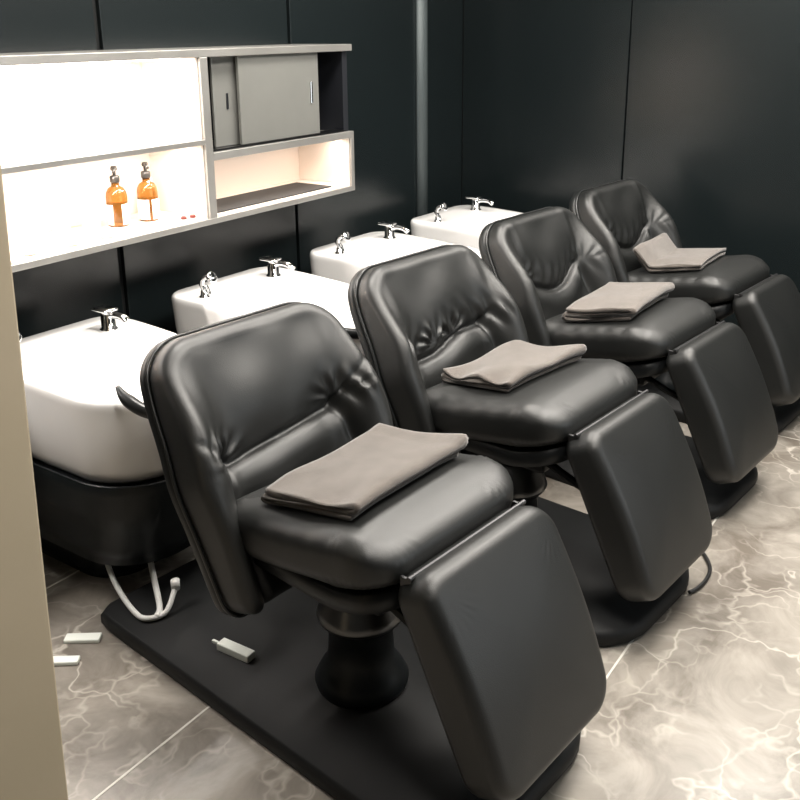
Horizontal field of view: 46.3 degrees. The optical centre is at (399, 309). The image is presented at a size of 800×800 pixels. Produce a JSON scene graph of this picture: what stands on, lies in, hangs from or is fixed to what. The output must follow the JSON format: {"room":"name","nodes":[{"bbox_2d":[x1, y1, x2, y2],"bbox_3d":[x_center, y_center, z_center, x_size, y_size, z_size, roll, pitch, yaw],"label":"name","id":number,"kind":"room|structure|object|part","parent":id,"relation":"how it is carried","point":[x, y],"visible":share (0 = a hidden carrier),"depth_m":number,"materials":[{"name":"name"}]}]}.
{"room":"salon","nodes":[
{"label":"salon","id":0,"kind":"room"},
{"bbox_2d":[0,162,67,799],"bbox_3d":[-0.807,-0.052,1.174,0.090,2.720,0.620,13,20,38],"label":"wall","id":1,"kind":"structure","parent":0,"point":[32,765],"depth_m":1.50,"materials":[{"name":"beige paint"}]},
{"bbox_2d":[92,0,125,313],"bbox_3d":[-1.486,-0.571,2.885,0.100,2.750,6.590,11,20,33],"label":"wall","id":2,"kind":"structure","parent":0,"point":[93,1],"depth_m":3.54,"materials":[{"name":"black paint"}]},
{"bbox_2d":[0,0,122,337],"bbox_3d":[-1.351,-0.598,2.971,0.020,2.750,0.992,11,20,33],"label":"wall panel","id":3,"kind":"object","parent":2,"relation":"attached to","point":[51,296],"visible":0.09,"depth_m":3.25,"materials":[{"name":"black paint"}]},
{"bbox_2d":[0,44,354,272],"bbox_3d":[-1.085,-0.526,3.093,0.306,0.627,2.705,11,20,33],"label":"wall shelf","id":4,"kind":"object","parent":2,"relation":"attached to","point":[209,124],"visible":0.98,"depth_m":3.41,"materials":[{"name":"grey metal"}]},
{"bbox_2d":[21,249,38,255],"bbox_3d":[-1.145,-0.178,2.899,0.052,0.012,0.052,11,20,33],"label":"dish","id":5,"kind":"object","parent":4,"relation":"on","point":[28,252],"visible":1,"depth_m":2.89,"materials":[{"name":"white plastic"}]},
{"bbox_3d":[-1.449,-0.440,2.830,0.011,0.577,1.780,11,20,33],"label":"panel","id":6,"kind":"part","parent":4,"relation":"part of","materials":[{"name":"beige laminate"}]},
{"bbox_2d":[105,166,129,226],"bbox_3d":[-0.997,-0.401,3.286,0.076,0.211,0.078,-5,17,-15],"label":"pump bottle","id":7,"kind":"object","parent":4,"relation":"on","point":[117,208],"visible":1,"depth_m":3.27,"materials":[{"name":"orange glass"}]},
{"bbox_2d":[136,162,159,221],"bbox_3d":[-0.913,-0.429,3.379,0.076,0.211,0.078,-9,19,-27],"label":"pump bottle","id":8,"kind":"object","parent":4,"relation":"on","point":[147,192],"visible":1,"depth_m":3.36,"materials":[{"name":"orange glass"}]},
{"bbox_3d":[-0.704,-0.882,3.852,0.011,0.338,0.812,11,20,33],"label":"panel","id":9,"kind":"part","parent":4,"relation":"part of","materials":[{"name":"black"}]},
{"bbox_3d":[-0.646,-0.785,3.517,0.012,0.328,0.165,11,20,33],"label":"sliding door","id":10,"kind":"part","parent":4,"relation":"part of","materials":[{"name":"grey paint"}]},
{"bbox_3d":[-0.646,-0.782,3.502,0.005,0.060,0.010,11,20,33],"label":"door handle","id":11,"kind":"part","parent":4,"relation":"part of","materials":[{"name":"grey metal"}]},
{"bbox_3d":[-0.695,-0.595,3.949,0.011,0.210,0.835,11,20,33],"label":"panel","id":12,"kind":"part","parent":4,"relation":"part of","materials":[{"name":"beige laminate"}]},
{"bbox_2d":[217,182,331,212],"bbox_3d":[-0.575,-0.467,3.846,0.200,0.006,0.700,11,20,33],"label":"mat","id":13,"kind":"object","parent":4,"relation":"in","point":[224,204],"visible":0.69,"depth_m":3.85,"materials":[{"name":"black rubber"}]},
{"bbox_3d":[-0.476,-0.846,3.711,0.014,0.328,0.473,11,20,33],"label":"sliding door","id":14,"kind":"part","parent":4,"relation":"part of","materials":[{"name":"grey paint"}]},
{"bbox_3d":[-0.364,-0.896,3.851,0.006,0.090,0.013,11,20,33],"label":"door handle","id":15,"kind":"part","parent":4,"relation":"part of","materials":[{"name":"silver metal"}]},
{"bbox_3d":[-0.355,-0.965,4.113,0.286,0.338,0.033,11,20,33],"label":"panel","id":16,"kind":"part","parent":4,"relation":"part of","materials":[{"name":"black"}]},
{"bbox_3d":[-0.334,-0.677,4.210,0.306,0.210,0.022,11,20,33],"label":"panel","id":17,"kind":"part","parent":4,"relation":"part of","materials":[{"name":"grey metal"}]},
{"bbox_2d":[95,0,297,333],"bbox_3d":[-0.778,-0.850,3.783,0.020,2.750,1.002,11,20,33],"label":"wall panel","id":18,"kind":"object","parent":2,"relation":"attached to","point":[154,269],"visible":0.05,"depth_m":3.76,"materials":[{"name":"black paint"}]},
{"bbox_2d":[286,0,416,273],"bbox_3d":[-0.194,-1.106,4.611,0.020,2.750,1.048,11,20,33],"label":"wall panel","id":19,"kind":"object","parent":2,"relation":"attached to","point":[381,62],"visible":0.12,"depth_m":4.71,"materials":[{"name":"black paint"}]},
{"bbox_2d":[416,0,427,216],"bbox_3d":[0.125,-1.233,5.017,0.034,2.710,0.090,11,20,33],"label":"trim","id":20,"kind":"structure","parent":2,"relation":"attached to","point":[421,5],"depth_m":5.04,"materials":[{"name":"grey metal"}]},
{"bbox_2d":[427,0,462,213],"bbox_3d":[0.228,-1.292,5.209,0.020,2.750,0.439,11,20,33],"label":"wall panel","id":21,"kind":"object","parent":2,"relation":"attached to","point":[444,17],"visible":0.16,"depth_m":5.27,"materials":[{"name":"black paint"}]},
{"bbox_2d":[42,415,799,799],"bbox_3d":[0.651,1.188,1.922,5.220,0.100,6.590,11,20,33],"label":"floor","id":22,"kind":"structure","parent":0,"point":[703,704],"depth_m":2.40,"materials":[{"name":"grey stone"}]},
{"bbox_2d":[53,655,79,665],"bbox_3d":[-0.920,0.956,2.549,0.090,0.012,0.030,-1,17,-1],"label":"strip","id":23,"kind":"object","parent":22,"relation":"on","point":[58,660],"visible":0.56,"depth_m":2.54,"materials":[{"name":"white"}]},
{"bbox_2d":[63,632,101,643],"bbox_3d":[-0.896,0.927,2.643,0.100,0.012,0.035,-1,17,-1],"label":"strip","id":24,"kind":"object","parent":22,"relation":"on","point":[70,638],"visible":1,"depth_m":2.63,"materials":[{"name":"white plastic"}]},
{"bbox_2d":[19,304,190,621],"bbox_3d":[-0.839,0.430,2.926,0.864,0.798,0.560,11,21,34],"label":"basin","id":25,"kind":"object","parent":22,"relation":"on","point":[106,509],"visible":0.59,"depth_m":2.72,"materials":[{"name":"white ceramic"}]},
{"bbox_3d":[-0.884,0.285,2.916,0.754,0.312,0.560,11,21,34],"label":"bowl","id":26,"kind":"part","parent":25,"relation":"part of","materials":[{"name":"white ceramic"}]},
{"bbox_2d":[91,304,131,332],"bbox_3d":[-0.940,0.035,3.075,0.164,0.075,0.060,11,21,34],"label":"faucet","id":27,"kind":"object","parent":25,"relation":"on","point":[108,323],"depth_m":3.08,"materials":[{"name":"silver metal"}]},
{"bbox_2d":[171,255,364,356],"bbox_3d":[-0.381,0.229,3.576,0.864,0.798,0.560,11,21,34],"label":"basin","id":28,"kind":"object","parent":22,"relation":"on","point":[215,300],"visible":0.35,"depth_m":3.58,"materials":[{"name":"white ceramic"}]},
{"bbox_2d":[259,255,294,277],"bbox_3d":[-0.482,-0.166,3.725,0.164,0.075,0.060,11,21,34],"label":"faucet","id":29,"kind":"object","parent":28,"relation":"on","point":[273,263],"depth_m":3.73,"materials":[{"name":"silver metal"}]},
{"bbox_2d":[101,301,606,799],"bbox_3d":[-0.181,0.525,2.340,1.390,0.942,0.659,13,22,39],"label":"recliner","id":30,"kind":"object","parent":22,"relation":"on","point":[438,641],"depth_m":2.15,"materials":[{"name":"black leather"}]},
{"bbox_3d":[-0.445,0.904,2.494,0.130,0.022,0.032,10,20,31],"label":"plastic bracket","id":31,"kind":"part","parent":30,"relation":"part of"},
{"bbox_3d":[-0.309,0.356,2.402,0.375,0.652,0.641,13,22,39],"label":"backrest","id":32,"kind":"part","parent":30,"relation":"part of","materials":[{"name":"black leather"}]},
{"bbox_3d":[-0.194,0.945,2.485,1.340,0.055,0.596,13,22,39],"label":"plate","id":33,"kind":"part","parent":30,"relation":"part of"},
{"bbox_2d":[261,423,467,520],"bbox_3d":[-0.078,0.372,2.193,0.295,0.098,0.421,12,21,37],"label":"folded towel","id":34,"kind":"object","parent":30,"relation":"on","point":[343,483],"visible":1,"depth_m":2.13,"materials":[{"name":"grey fabric"}]},
{"bbox_3d":[-0.062,0.465,2.215,0.515,0.193,0.540,13,22,39],"label":"seat","id":35,"kind":"part","parent":30,"relation":"part of","materials":[{"name":"black leather"}]},
{"bbox_3d":[0.115,0.680,2.123,0.294,0.166,0.300,13,22,39],"label":"footrest arm","id":36,"kind":"part","parent":30,"relation":"part of","materials":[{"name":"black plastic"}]},
{"bbox_2d":[310,221,480,283],"bbox_3d":[0.078,0.027,4.225,0.864,0.798,0.560,11,21,34],"label":"basin","id":37,"kind":"object","parent":22,"relation":"on","point":[340,261],"visible":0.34,"depth_m":4.20,"materials":[{"name":"white ceramic"}]},
{"bbox_2d":[378,221,409,239],"bbox_3d":[-0.024,-0.367,4.374,0.164,0.075,0.060,11,21,34],"label":"faucet","id":38,"kind":"object","parent":37,"relation":"on","point":[390,227],"depth_m":4.37,"materials":[{"name":"silver metal"}]},
{"bbox_2d":[46,435,797,799],"bbox_3d":[0.659,1.141,1.902,5.000,0.001,6.390,11,20,33],"label":"grout line","id":39,"kind":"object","parent":22,"relation":"in","point":[715,519],"depth_m":2.31,"materials":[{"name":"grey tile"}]},
{"bbox_2d":[410,195,521,249],"bbox_3d":[0.536,-0.174,4.875,0.864,0.798,0.560,11,21,34],"label":"basin","id":40,"kind":"object","parent":22,"relation":"on","point":[463,225],"visible":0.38,"depth_m":4.79,"materials":[{"name":"white ceramic"}]},
{"bbox_2d":[466,195,494,210],"bbox_3d":[0.435,-0.569,5.024,0.164,0.075,0.060,11,21,34],"label":"faucet","id":41,"kind":"object","parent":40,"relation":"on","point":[476,200],"depth_m":5.02,"materials":[{"name":"silver metal"}]},
{"bbox_2d":[348,244,711,646],"bbox_3d":[0.277,0.324,2.989,1.390,0.942,0.659,13,22,39],"label":"recliner","id":42,"kind":"object","parent":22,"relation":"on","point":[417,315],"visible":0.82,"depth_m":2.73,"materials":[{"name":"black leather"}]},
{"bbox_3d":[0.149,0.155,3.051,0.375,0.652,0.641,13,22,39],"label":"backrest","id":43,"kind":"part","parent":42,"relation":"part of","materials":[{"name":"black leather"}]},
{"bbox_2d":[441,340,586,392],"bbox_3d":[0.349,0.165,2.889,0.381,0.098,0.278,-16,23,-41],"label":"folded towel","id":44,"kind":"object","parent":42,"relation":"on","point":[514,363],"visible":1,"depth_m":2.83,"materials":[{"name":"grey fabric"}]},
{"bbox_3d":[0.396,0.264,2.864,0.515,0.193,0.540,13,22,39],"label":"seat","id":45,"kind":"part","parent":42,"relation":"part of","materials":[{"name":"black leather"}]},
{"bbox_3d":[0.573,0.478,2.773,0.294,0.166,0.300,13,22,39],"label":"footrest arm","id":46,"kind":"part","parent":42,"relation":"part of","materials":[{"name":"black plastic"}]},
{"bbox_3d":[0.264,0.744,3.135,1.340,0.055,0.596,13,22,39],"label":"plate","id":47,"kind":"part","parent":42,"relation":"part of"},
{"bbox_2d":[479,206,777,518],"bbox_3d":[0.735,0.122,3.639,1.390,0.943,0.659,13,22,39],"label":"recliner","id":48,"kind":"object","parent":22,"relation":"on","point":[547,259],"visible":0.64,"depth_m":3.35,"materials":[{"name":"black leather"}]},
{"bbox_3d":[0.607,-0.047,3.701,0.375,0.653,0.641,13,22,39],"label":"backrest","id":49,"kind":"part","parent":48,"relation":"part of","materials":[{"name":"black leather"}]},
{"bbox_2d":[562,282,674,322],"bbox_3d":[0.819,-0.036,3.501,0.283,0.106,0.421,11,20,33],"label":"folded towel","id":50,"kind":"object","parent":48,"relation":"on","point":[614,301],"visible":1,"depth_m":3.40,"materials":[{"name":"grey fabric"}]},
{"bbox_3d":[0.855,0.062,3.514,0.515,0.193,0.540,13,22,39],"label":"seat","id":51,"kind":"part","parent":48,"relation":"part of","materials":[{"name":"black leather"}]},
{"bbox_3d":[0.722,0.542,3.784,1.340,0.055,0.596,13,22,39],"label":"plate","id":52,"kind":"part","parent":48,"relation":"part of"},
{"bbox_3d":[1.032,0.277,3.422,0.294,0.166,0.300,13,22,39],"label":"footrest arm","id":53,"kind":"part","parent":48,"relation":"part of","materials":[{"name":"black plastic"}]},
{"bbox_2d":[569,179,799,432],"bbox_3d":[1.194,-0.079,4.288,1.390,0.943,0.659,13,22,39],"label":"recliner","id":54,"kind":"object","parent":22,"relation":"on","point":[622,215],"visible":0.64,"depth_m":4.00,"materials":[{"name":"black leather"}]},
{"bbox_3d":[1.065,-0.248,4.350,0.375,0.653,0.641,13,22,39],"label":"backrest","id":55,"kind":"part","parent":54,"relation":"part of","materials":[{"name":"black leather"}]},
{"bbox_2d":[633,233,725,272],"bbox_3d":[1.245,-0.248,4.165,0.304,0.108,0.381,11,20,33],"label":"folded towel","id":56,"kind":"object","parent":54,"relation":"on","point":[659,254],"visible":1,"depth_m":4.10,"materials":[{"name":"grey fabric"}]},
{"bbox_3d":[1.313,-0.139,4.163,0.515,0.193,0.540,13,22,39],"label":"seat","id":57,"kind":"part","parent":54,"relation":"part of","materials":[{"name":"black leather"}]},
{"bbox_3d":[1.181,0.341,4.434,1.340,0.055,0.596,13,22,39],"label":"plate","id":58,"kind":"part","parent":54,"relation":"part of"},
{"bbox_2d":[688,552,711,593],"bbox_3d":[0.961,0.794,3.011,0.078,0.012,0.432,4,17,14],"label":"power cable","id":59,"kind":"object","parent":22,"relation":"on","point":[705,556],"visible":0.57,"depth_m":2.89,"materials":[{"name":"black plastic"}]},
{"bbox_2d":[461,0,632,204],"bbox_3d":[2.498,-0.968,4.061,5.120,2.750,0.080,11,20,33],"label":"wall","id":60,"kind":"structure","parent":0,"point":[463,0],"depth_m":5.37,"materials":[{"name":"black paint"}]},
{"bbox_2d":[462,0,632,212],"bbox_3d":[0.774,-1.270,5.119,0.980,2.750,0.019,11,20,33],"label":"wall panel","id":61,"kind":"object","parent":60,"relation":"attached to","point":[545,82],"visible":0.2,"depth_m":5.14,"materials":[{"name":"black paint"}]},
{"bbox_2d":[623,0,799,325],"bbox_3d":[1.603,-1.116,4.582,1.002,2.750,0.019,11,20,33],"label":"wall panel","id":62,"kind":"object","parent":60,"relation":"attached to","point":[712,131],"visible":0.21,"depth_m":4.64,"materials":[{"name":"black paint"}]}
]}

